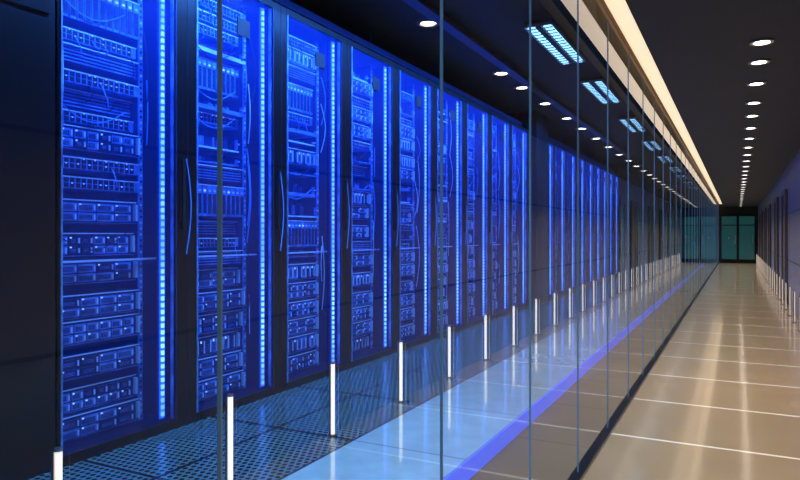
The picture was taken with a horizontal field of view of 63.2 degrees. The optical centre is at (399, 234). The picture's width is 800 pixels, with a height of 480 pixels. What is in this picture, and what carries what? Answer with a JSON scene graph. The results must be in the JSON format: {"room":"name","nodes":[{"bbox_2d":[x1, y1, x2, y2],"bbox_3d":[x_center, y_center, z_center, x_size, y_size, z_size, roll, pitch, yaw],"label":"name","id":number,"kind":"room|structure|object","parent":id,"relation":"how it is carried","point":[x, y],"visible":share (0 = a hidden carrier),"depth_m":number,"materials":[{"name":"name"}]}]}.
{"room":"server room","nodes":[
{"label":"server room","id":0,"kind":"room"},
{"bbox_2d":[25,283,598,479],"bbox_3d":[4.523,1.280,14.416,2.680,0.160,32.960,0,0,27],"label":"floor","id":1,"kind":"structure","parent":0,"point":[276,436],"depth_m":4.27,"materials":[{"name":"tile"}]},
{"bbox_2d":[0,0,54,479],"bbox_3d":[-2.963,-0.360,1.881,0.848,3.120,3.677,0,0,27],"label":"wall","id":2,"kind":"structure","parent":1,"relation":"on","point":[27,27],"depth_m":3.19,"materials":[{"name":"black"}]},
{"bbox_2d":[51,446,62,479],"bbox_3d":[-1.220,0.980,2.322,0.056,0.440,0.056,0,0,27],"label":"bollard light","id":3,"kind":"object","parent":1,"relation":"on","point":[56,455],"visible":1,"depth_m":2.31,"materials":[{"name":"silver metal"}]},
{"bbox_2d":[55,0,194,467],"bbox_3d":[-1.881,-0.276,3.932,0.832,2.952,0.946,0,0,27],"label":"rack","id":4,"kind":"object","parent":1,"relation":"on","point":[125,69],"visible":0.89,"depth_m":3.92,"materials":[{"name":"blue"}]},
{"bbox_2d":[225,393,232,479],"bbox_3d":[-0.812,0.980,3.110,0.056,0.440,0.056,0,0,27],"label":"bollard light","id":5,"kind":"object","parent":1,"relation":"on","point":[229,398],"visible":1,"depth_m":3.10,"materials":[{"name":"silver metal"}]},
{"bbox_2d":[195,0,285,421],"bbox_3d":[-1.445,-0.276,4.774,0.832,2.952,0.946,0,0,27],"label":"rack","id":6,"kind":"object","parent":1,"relation":"on","point":[254,31],"visible":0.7,"depth_m":4.82,"materials":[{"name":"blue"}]},
{"bbox_2d":[286,8,350,389],"bbox_3d":[-1.008,-0.276,5.617,0.832,2.952,0.946,0,0,27],"label":"rack","id":7,"kind":"object","parent":1,"relation":"on","point":[318,58],"visible":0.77,"depth_m":5.66,"materials":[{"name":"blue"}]},
{"bbox_2d":[328,361,336,436],"bbox_3d":[-0.403,0.980,3.897,0.056,0.440,0.056,0,0,27],"label":"bollard light","id":8,"kind":"object","parent":1,"relation":"on","point":[332,433],"visible":1,"depth_m":3.89,"materials":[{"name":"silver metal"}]},
{"bbox_2d":[351,41,398,367],"bbox_3d":[-0.571,-0.276,6.459,0.832,2.952,0.946,0,0,27],"label":"rack","id":9,"kind":"object","parent":1,"relation":"on","point":[374,77],"visible":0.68,"depth_m":6.51,"materials":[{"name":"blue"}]},
{"bbox_2d":[397,340,404,401],"bbox_3d":[0.005,0.980,4.685,0.056,0.440,0.056,0,0,27],"label":"bollard light","id":10,"kind":"object","parent":1,"relation":"on","point":[400,399],"visible":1,"depth_m":4.67,"materials":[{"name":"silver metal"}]},
{"bbox_2d":[399,65,436,349],"bbox_3d":[-0.135,-0.276,7.301,0.832,2.952,0.946,0,0,27],"label":"rack","id":11,"kind":"object","parent":1,"relation":"on","point":[417,94],"visible":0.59,"depth_m":7.35,"materials":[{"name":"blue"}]},
{"bbox_2d":[446,325,451,377],"bbox_3d":[0.413,0.980,5.473,0.056,0.440,0.056,0,0,27],"label":"bollard light","id":12,"kind":"object","parent":1,"relation":"on","point":[448,328],"visible":1,"depth_m":5.46,"materials":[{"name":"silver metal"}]},
{"bbox_2d":[437,84,466,337],"bbox_3d":[0.302,-0.276,8.143,0.832,2.952,0.946,0,0,27],"label":"rack","id":13,"kind":"object","parent":1,"relation":"on","point":[454,105],"visible":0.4,"depth_m":8.23,"materials":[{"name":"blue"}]},
{"bbox_2d":[467,99,491,327],"bbox_3d":[0.739,-0.276,8.986,0.832,2.952,0.946,0,0,27],"label":"rack","id":14,"kind":"object","parent":1,"relation":"on","point":[479,118],"visible":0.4,"depth_m":9.05,"materials":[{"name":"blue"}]},
{"bbox_2d":[482,314,487,359],"bbox_3d":[0.822,0.980,6.260,0.056,0.440,0.056,0,0,27],"label":"bollard light","id":15,"kind":"object","parent":1,"relation":"on","point":[484,315],"visible":1,"depth_m":6.25,"materials":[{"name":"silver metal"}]},
{"bbox_2d":[492,112,511,318],"bbox_3d":[1.176,-0.276,9.828,0.832,2.952,0.946,0,0,27],"label":"rack","id":16,"kind":"object","parent":1,"relation":"on","point":[501,126],"visible":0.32,"depth_m":9.92,"materials":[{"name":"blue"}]},
{"bbox_2d":[511,305,515,345],"bbox_3d":[1.230,0.980,7.048,0.056,0.440,0.056,0,0,27],"label":"bollard light","id":17,"kind":"object","parent":1,"relation":"on","point":[512,306],"visible":1,"depth_m":7.04,"materials":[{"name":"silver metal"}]},
{"bbox_2d":[443,352,596,479],"bbox_3d":[5.718,1.251,13.796,0.012,0.106,32.960,0,0,27],"label":"trim","id":18,"kind":"structure","parent":1,"relation":"on","point":[473,464],"depth_m":4.15,"materials":[{"name":"blue"}]},
{"bbox_2d":[512,122,528,310],"bbox_3d":[1.612,-0.276,10.671,0.832,2.952,0.946,0,0,27],"label":"rack","id":19,"kind":"object","parent":1,"relation":"on","point":[520,135],"visible":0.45,"depth_m":10.77,"materials":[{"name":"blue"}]},
{"bbox_2d":[534,298,537,334],"bbox_3d":[1.638,0.980,7.836,0.056,0.440,0.056,0,0,27],"label":"bollard light","id":20,"kind":"object","parent":1,"relation":"on","point":[535,299],"visible":1,"depth_m":7.83,"materials":[{"name":"silver metal"}]},
{"bbox_2d":[548,140,555,299],"bbox_3d":[2.412,-0.276,12.213,0.832,2.952,0.946,0,0,27],"label":"rack","id":21,"kind":"object","parent":1,"relation":"on","point":[551,146],"visible":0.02,"depth_m":12.31,"materials":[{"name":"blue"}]},
{"bbox_2d":[552,292,555,325],"bbox_3d":[2.047,0.980,8.623,0.056,0.440,0.056,0,0,27],"label":"bollard light","id":22,"kind":"object","parent":1,"relation":"on","point":[553,292],"visible":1,"depth_m":8.61,"materials":[{"name":"silver metal"}]},
{"bbox_2d":[555,144,566,297],"bbox_3d":[2.849,-0.276,13.056,0.832,2.952,0.946,0,0,27],"label":"rack","id":23,"kind":"object","parent":1,"relation":"on","point":[560,152],"visible":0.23,"depth_m":13.18,"materials":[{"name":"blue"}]},
{"bbox_2d":[568,287,571,317],"bbox_3d":[2.455,0.980,9.411,0.056,0.440,0.056,0,0,27],"label":"bollard light","id":24,"kind":"object","parent":1,"relation":"on","point":[569,287],"visible":1,"depth_m":9.40,"materials":[{"name":"silver metal"}]},
{"bbox_2d":[567,150,576,292],"bbox_3d":[3.286,-0.276,13.898,0.832,2.952,0.946,0,0,27],"label":"rack","id":25,"kind":"object","parent":1,"relation":"on","point":[571,157],"visible":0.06,"depth_m":14.03,"materials":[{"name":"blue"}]},
{"bbox_2d":[579,156,585,288],"bbox_3d":[3.722,-0.276,14.740,0.832,2.952,0.946,0,0,27],"label":"rack","id":26,"kind":"object","parent":1,"relation":"on","point":[582,161],"visible":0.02,"depth_m":14.84,"materials":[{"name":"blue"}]},
{"bbox_2d":[581,283,583,311],"bbox_3d":[2.864,0.980,10.198,0.056,0.440,0.056,0,0,27],"label":"bollard light","id":27,"kind":"object","parent":1,"relation":"on","point":[582,283],"visible":1,"depth_m":10.19,"materials":[{"name":"silver metal"}]},
{"bbox_2d":[586,159,593,286],"bbox_3d":[4.159,-0.276,15.582,0.832,2.952,0.946,0,0,27],"label":"rack","id":28,"kind":"object","parent":1,"relation":"on","point":[589,165],"visible":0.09,"depth_m":15.68,"materials":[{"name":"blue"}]},
{"bbox_2d":[592,280,594,305],"bbox_3d":[3.272,0.980,10.986,0.056,0.440,0.056,0,0,27],"label":"bollard light","id":29,"kind":"object","parent":1,"relation":"on","point":[593,280],"visible":1,"depth_m":10.97,"materials":[{"name":"silver metal"}]},
{"bbox_2d":[594,163,598,283],"bbox_3d":[4.596,-0.276,16.424,0.832,2.952,0.946,0,0,27],"label":"rack","id":30,"kind":"object","parent":1,"relation":"on","point":[596,179],"visible":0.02,"depth_m":16.58,"materials":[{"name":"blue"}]},
{"bbox_2d":[290,0,597,161],"bbox_3d":[4.736,-2.120,14.306,3.160,0.080,32.960,0,0,27],"label":"ceiling","id":31,"kind":"structure","parent":0,"point":[397,28],"depth_m":7.13,"materials":[{"name":"black paint"}]},
{"bbox_2d":[271,0,597,164],"bbox_3d":[2.124,-1.960,11.379,0.256,0.240,17.840,0,0,27],"label":"cable tray","id":32,"kind":"object","parent":31,"relation":"attached to","point":[288,4],"visible":0.2,"depth_m":6.87,"materials":[{"name":"metal"}]},
{"bbox_2d":[403,0,597,136],"bbox_3d":[2.864,-2.032,10.861,0.112,0.096,18.080,0,0,27],"label":"beam","id":33,"kind":"structure","parent":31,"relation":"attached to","point":[421,6],"depth_m":7.16,"materials":[{"name":"black"}]},
{"bbox_2d":[524,17,584,64],"bbox_3d":[1.628,-2.010,6.730,0.272,0.141,1.480,0,0,27],"label":"ceiling light fixture","id":34,"kind":"object","parent":31,"relation":"attached to","point":[547,32],"depth_m":6.51,"materials":[{"name":"plastic"}]},
{"bbox_2d":[581,75,595,97],"bbox_3d":[2.785,-2.010,8.960,0.272,0.141,1.480,0,0,27],"label":"ceiling light fixture","id":35,"kind":"object","parent":31,"relation":"attached to","point":[589,83],"depth_m":8.40,"materials":[{"name":"plastic"}]},
{"bbox_2d":[217,0,718,479],"bbox_3d":[6.217,-0.069,13.520,0.008,2.502,32.894,0,0,27],"label":"glass wall","id":36,"kind":"structure","parent":0,"point":[659,222],"depth_m":4.46,"materials":[{"name":"clear glass"}]},
{"bbox_2d":[561,0,718,206],"bbox_3d":[6.268,-1.680,13.511,0.292,0.960,32.960,0,0,27],"label":"trim","id":37,"kind":"structure","parent":36,"relation":"attached to","point":[585,6],"depth_m":4.38,"materials":[{"name":"beige paint"}]},
{"bbox_2d":[604,0,721,203],"bbox_3d":[6.322,-1.344,13.483,0.156,0.013,32.928,0,0,27],"label":"light","id":38,"kind":"object","parent":37,"relation":"attached to","point":[619,9],"visible":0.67,"depth_m":5.19,"materials":[{"name":"beige plastic"}]},
{"bbox_2d":[567,263,718,479],"bbox_3d":[6.226,1.191,13.533,0.054,0.018,32.960,0,0,27],"label":"trim","id":39,"kind":"structure","parent":36,"relation":"attached to","point":[591,454],"depth_m":4.14,"materials":[{"name":"black metal"}]},
{"bbox_2d":[505,111,547,306],"bbox_3d":[2.025,-0.440,11.435,0.988,3.280,0.760,0,0,27],"label":"support column","id":40,"kind":"structure","parent":0,"point":[539,122],"depth_m":11.03,"materials":[{"name":"metal"}]},
{"bbox_2d":[469,363,596,479],"bbox_3d":[5.968,1.332,13.667,0.576,0.056,32.960,0,0,27],"label":"floor","id":41,"kind":"structure","parent":0,"point":[554,431],"depth_m":4.07,"materials":[{"name":"brown tile"}]},
{"bbox_2d":[582,263,799,479],"bbox_3d":[6.884,1.240,13.192,1.488,0.080,32.960,0,0,27],"label":"floor","id":42,"kind":"structure","parent":0,"point":[721,401],"depth_m":4.77,"materials":[{"name":"tile"}]},
{"bbox_2d":[778,276,780,299],"bbox_3d":[7.025,0.980,12.038,0.056,0.440,0.056,0,0,27],"label":"bollard light","id":43,"kind":"object","parent":42,"relation":"on","point":[779,276],"visible":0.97,"depth_m":12.03,"materials":[{"name":"silver metal"}]},
{"bbox_2d":[781,279,783,304],"bbox_3d":[6.617,0.980,11.251,0.056,0.440,0.056,0,0,27],"label":"bollard light","id":44,"kind":"object","parent":42,"relation":"on","point":[782,279],"visible":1,"depth_m":11.24,"materials":[{"name":"silver metal"}]},
{"bbox_2d":[784,282,787,309],"bbox_3d":[6.209,0.980,10.463,0.056,0.440,0.056,0,0,27],"label":"bollard light","id":45,"kind":"object","parent":42,"relation":"on","point":[785,282],"visible":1,"depth_m":10.45,"materials":[{"name":"silver metal"}]},
{"bbox_2d":[787,286,791,315],"bbox_3d":[5.800,0.980,9.675,0.056,0.440,0.056,0,0,27],"label":"bollard light","id":46,"kind":"object","parent":42,"relation":"on","point":[789,286],"visible":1,"depth_m":9.66,"materials":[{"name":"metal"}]},
{"bbox_2d":[792,291,796,322],"bbox_3d":[5.392,0.980,8.888,0.056,0.440,0.056,0,0,27],"label":"bollard light","id":47,"kind":"object","parent":42,"relation":"on","point":[793,291],"visible":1,"depth_m":8.88,"materials":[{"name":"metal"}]},
{"bbox_2d":[797,296,799,331],"bbox_3d":[4.984,0.980,8.100,0.056,0.440,0.056,0,0,27],"label":"bollard light","id":48,"kind":"object","parent":42,"relation":"on","point":[799,296],"visible":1,"depth_m":8.09,"materials":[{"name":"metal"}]},
{"bbox_2d":[625,0,799,206],"bbox_3d":[6.971,-1.240,13.147,1.292,0.080,32.960,0,0,27],"label":"ceiling","id":49,"kind":"structure","parent":0,"point":[701,51],"depth_m":4.98,"materials":[{"name":"paint"}]},
{"bbox_2d":[745,114,759,117],"bbox_3d":[3.527,-1.194,6.507,0.136,0.011,0.136,0,0,27],"label":"recessed light","id":50,"kind":"object","parent":49,"relation":"in","point":[749,115],"visible":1,"depth_m":6.48,"materials":[{"name":"beige"}]},
{"bbox_2d":[745,101,762,104],"bbox_3d":[3.195,-1.194,5.868,0.136,0.011,0.136,0,0,27],"label":"recessed light","id":51,"kind":"object","parent":49,"relation":"in","point":[749,102],"visible":1,"depth_m":5.87,"materials":[{"name":"beige"}]},
{"bbox_2d":[747,81,765,85],"bbox_3d":[2.809,-1.194,5.122,0.136,0.011,0.136,0,0,27],"label":"recessed light","id":52,"kind":"object","parent":49,"relation":"in","point":[754,83],"visible":1,"depth_m":5.13,"materials":[{"name":"beige"}]},
{"bbox_2d":[748,58,770,64],"bbox_3d":[2.477,-1.194,4.483,0.136,0.011,0.136,0,0,27],"label":"recessed light","id":53,"kind":"object","parent":49,"relation":"in","point":[764,60],"visible":1,"depth_m":4.48,"materials":[{"name":"beige"}]},
{"bbox_2d":[749,38,773,45],"bbox_3d":[2.238,-1.194,4.021,0.136,0.011,0.136,0,0,27],"label":"recessed light","id":54,"kind":"object","parent":49,"relation":"in","point":[762,41],"visible":1,"depth_m":4.02,"materials":[{"name":"beige"}]},
{"bbox_2d":[719,204,757,262],"bbox_3d":[13.043,-0.400,28.607,4.904,3.520,0.080,0,0,27],"label":"wall","id":55,"kind":"structure","parent":0,"point":[722,210],"depth_m":27.83,"materials":[{"name":"paint"}]},
{"bbox_2d":[721,214,736,262],"bbox_3d":[14.151,0.160,27.954,0.624,2.080,0.052,0,0,27],"label":"door","id":56,"kind":"structure","parent":55,"relation":"in","point":[728,222],"depth_m":27.95,"materials":[{"name":"teal glass"}]},
{"bbox_2d":[738,214,754,262],"bbox_3d":[14.747,0.160,27.645,0.624,2.080,0.052,0,0,27],"label":"door","id":57,"kind":"structure","parent":55,"relation":"in","point":[746,222],"depth_m":27.65,"materials":[{"name":"teal glass"}]},
{"bbox_2d":[758,150,799,318],"bbox_3d":[7.579,0.000,12.831,0.082,2.560,32.960,0,0,27],"label":"wall","id":58,"kind":"structure","parent":0,"point":[789,179],"depth_m":10.73,"materials":[{"name":"grey paint"}]},
{"bbox_2d":[759,213,760,257],"bbox_3d":[13.613,0.200,24.608,0.040,2.000,1.024,0,0,27],"label":"door","id":59,"kind":"structure","parent":58,"relation":"in","point":[759,213],"depth_m":24.15,"materials":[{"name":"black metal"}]},
{"bbox_2d":[761,211,762,259],"bbox_3d":[12.325,0.200,22.122,0.040,2.000,1.024,0,0,27],"label":"door","id":60,"kind":"structure","parent":58,"relation":"in","point":[761,211],"depth_m":21.67,"materials":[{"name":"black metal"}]},
{"bbox_2d":[764,208,766,275],"bbox_3d":[11.036,0.200,19.636,0.040,2.000,1.024,0,0,27],"label":"door","id":61,"kind":"structure","parent":58,"relation":"in","point":[765,209],"depth_m":19.19,"materials":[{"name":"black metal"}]},
{"bbox_2d":[768,204,770,281],"bbox_3d":[9.747,0.200,17.150,0.040,2.000,1.024,0,0,27],"label":"door","id":62,"kind":"structure","parent":58,"relation":"in","point":[769,205],"depth_m":16.70,"materials":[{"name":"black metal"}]},
{"bbox_2d":[774,197,778,291],"bbox_3d":[8.164,0.200,14.096,0.040,2.000,1.024,0,0,27],"label":"door","id":63,"kind":"structure","parent":58,"relation":"in","point":[776,200],"depth_m":13.70,"materials":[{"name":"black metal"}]},
{"bbox_2d":[781,189,787,303],"bbox_3d":[6.949,0.200,11.753,0.040,2.000,1.024,0,0,27],"label":"door","id":64,"kind":"structure","parent":58,"relation":"in","point":[784,194],"depth_m":11.76,"materials":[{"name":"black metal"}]}
]}

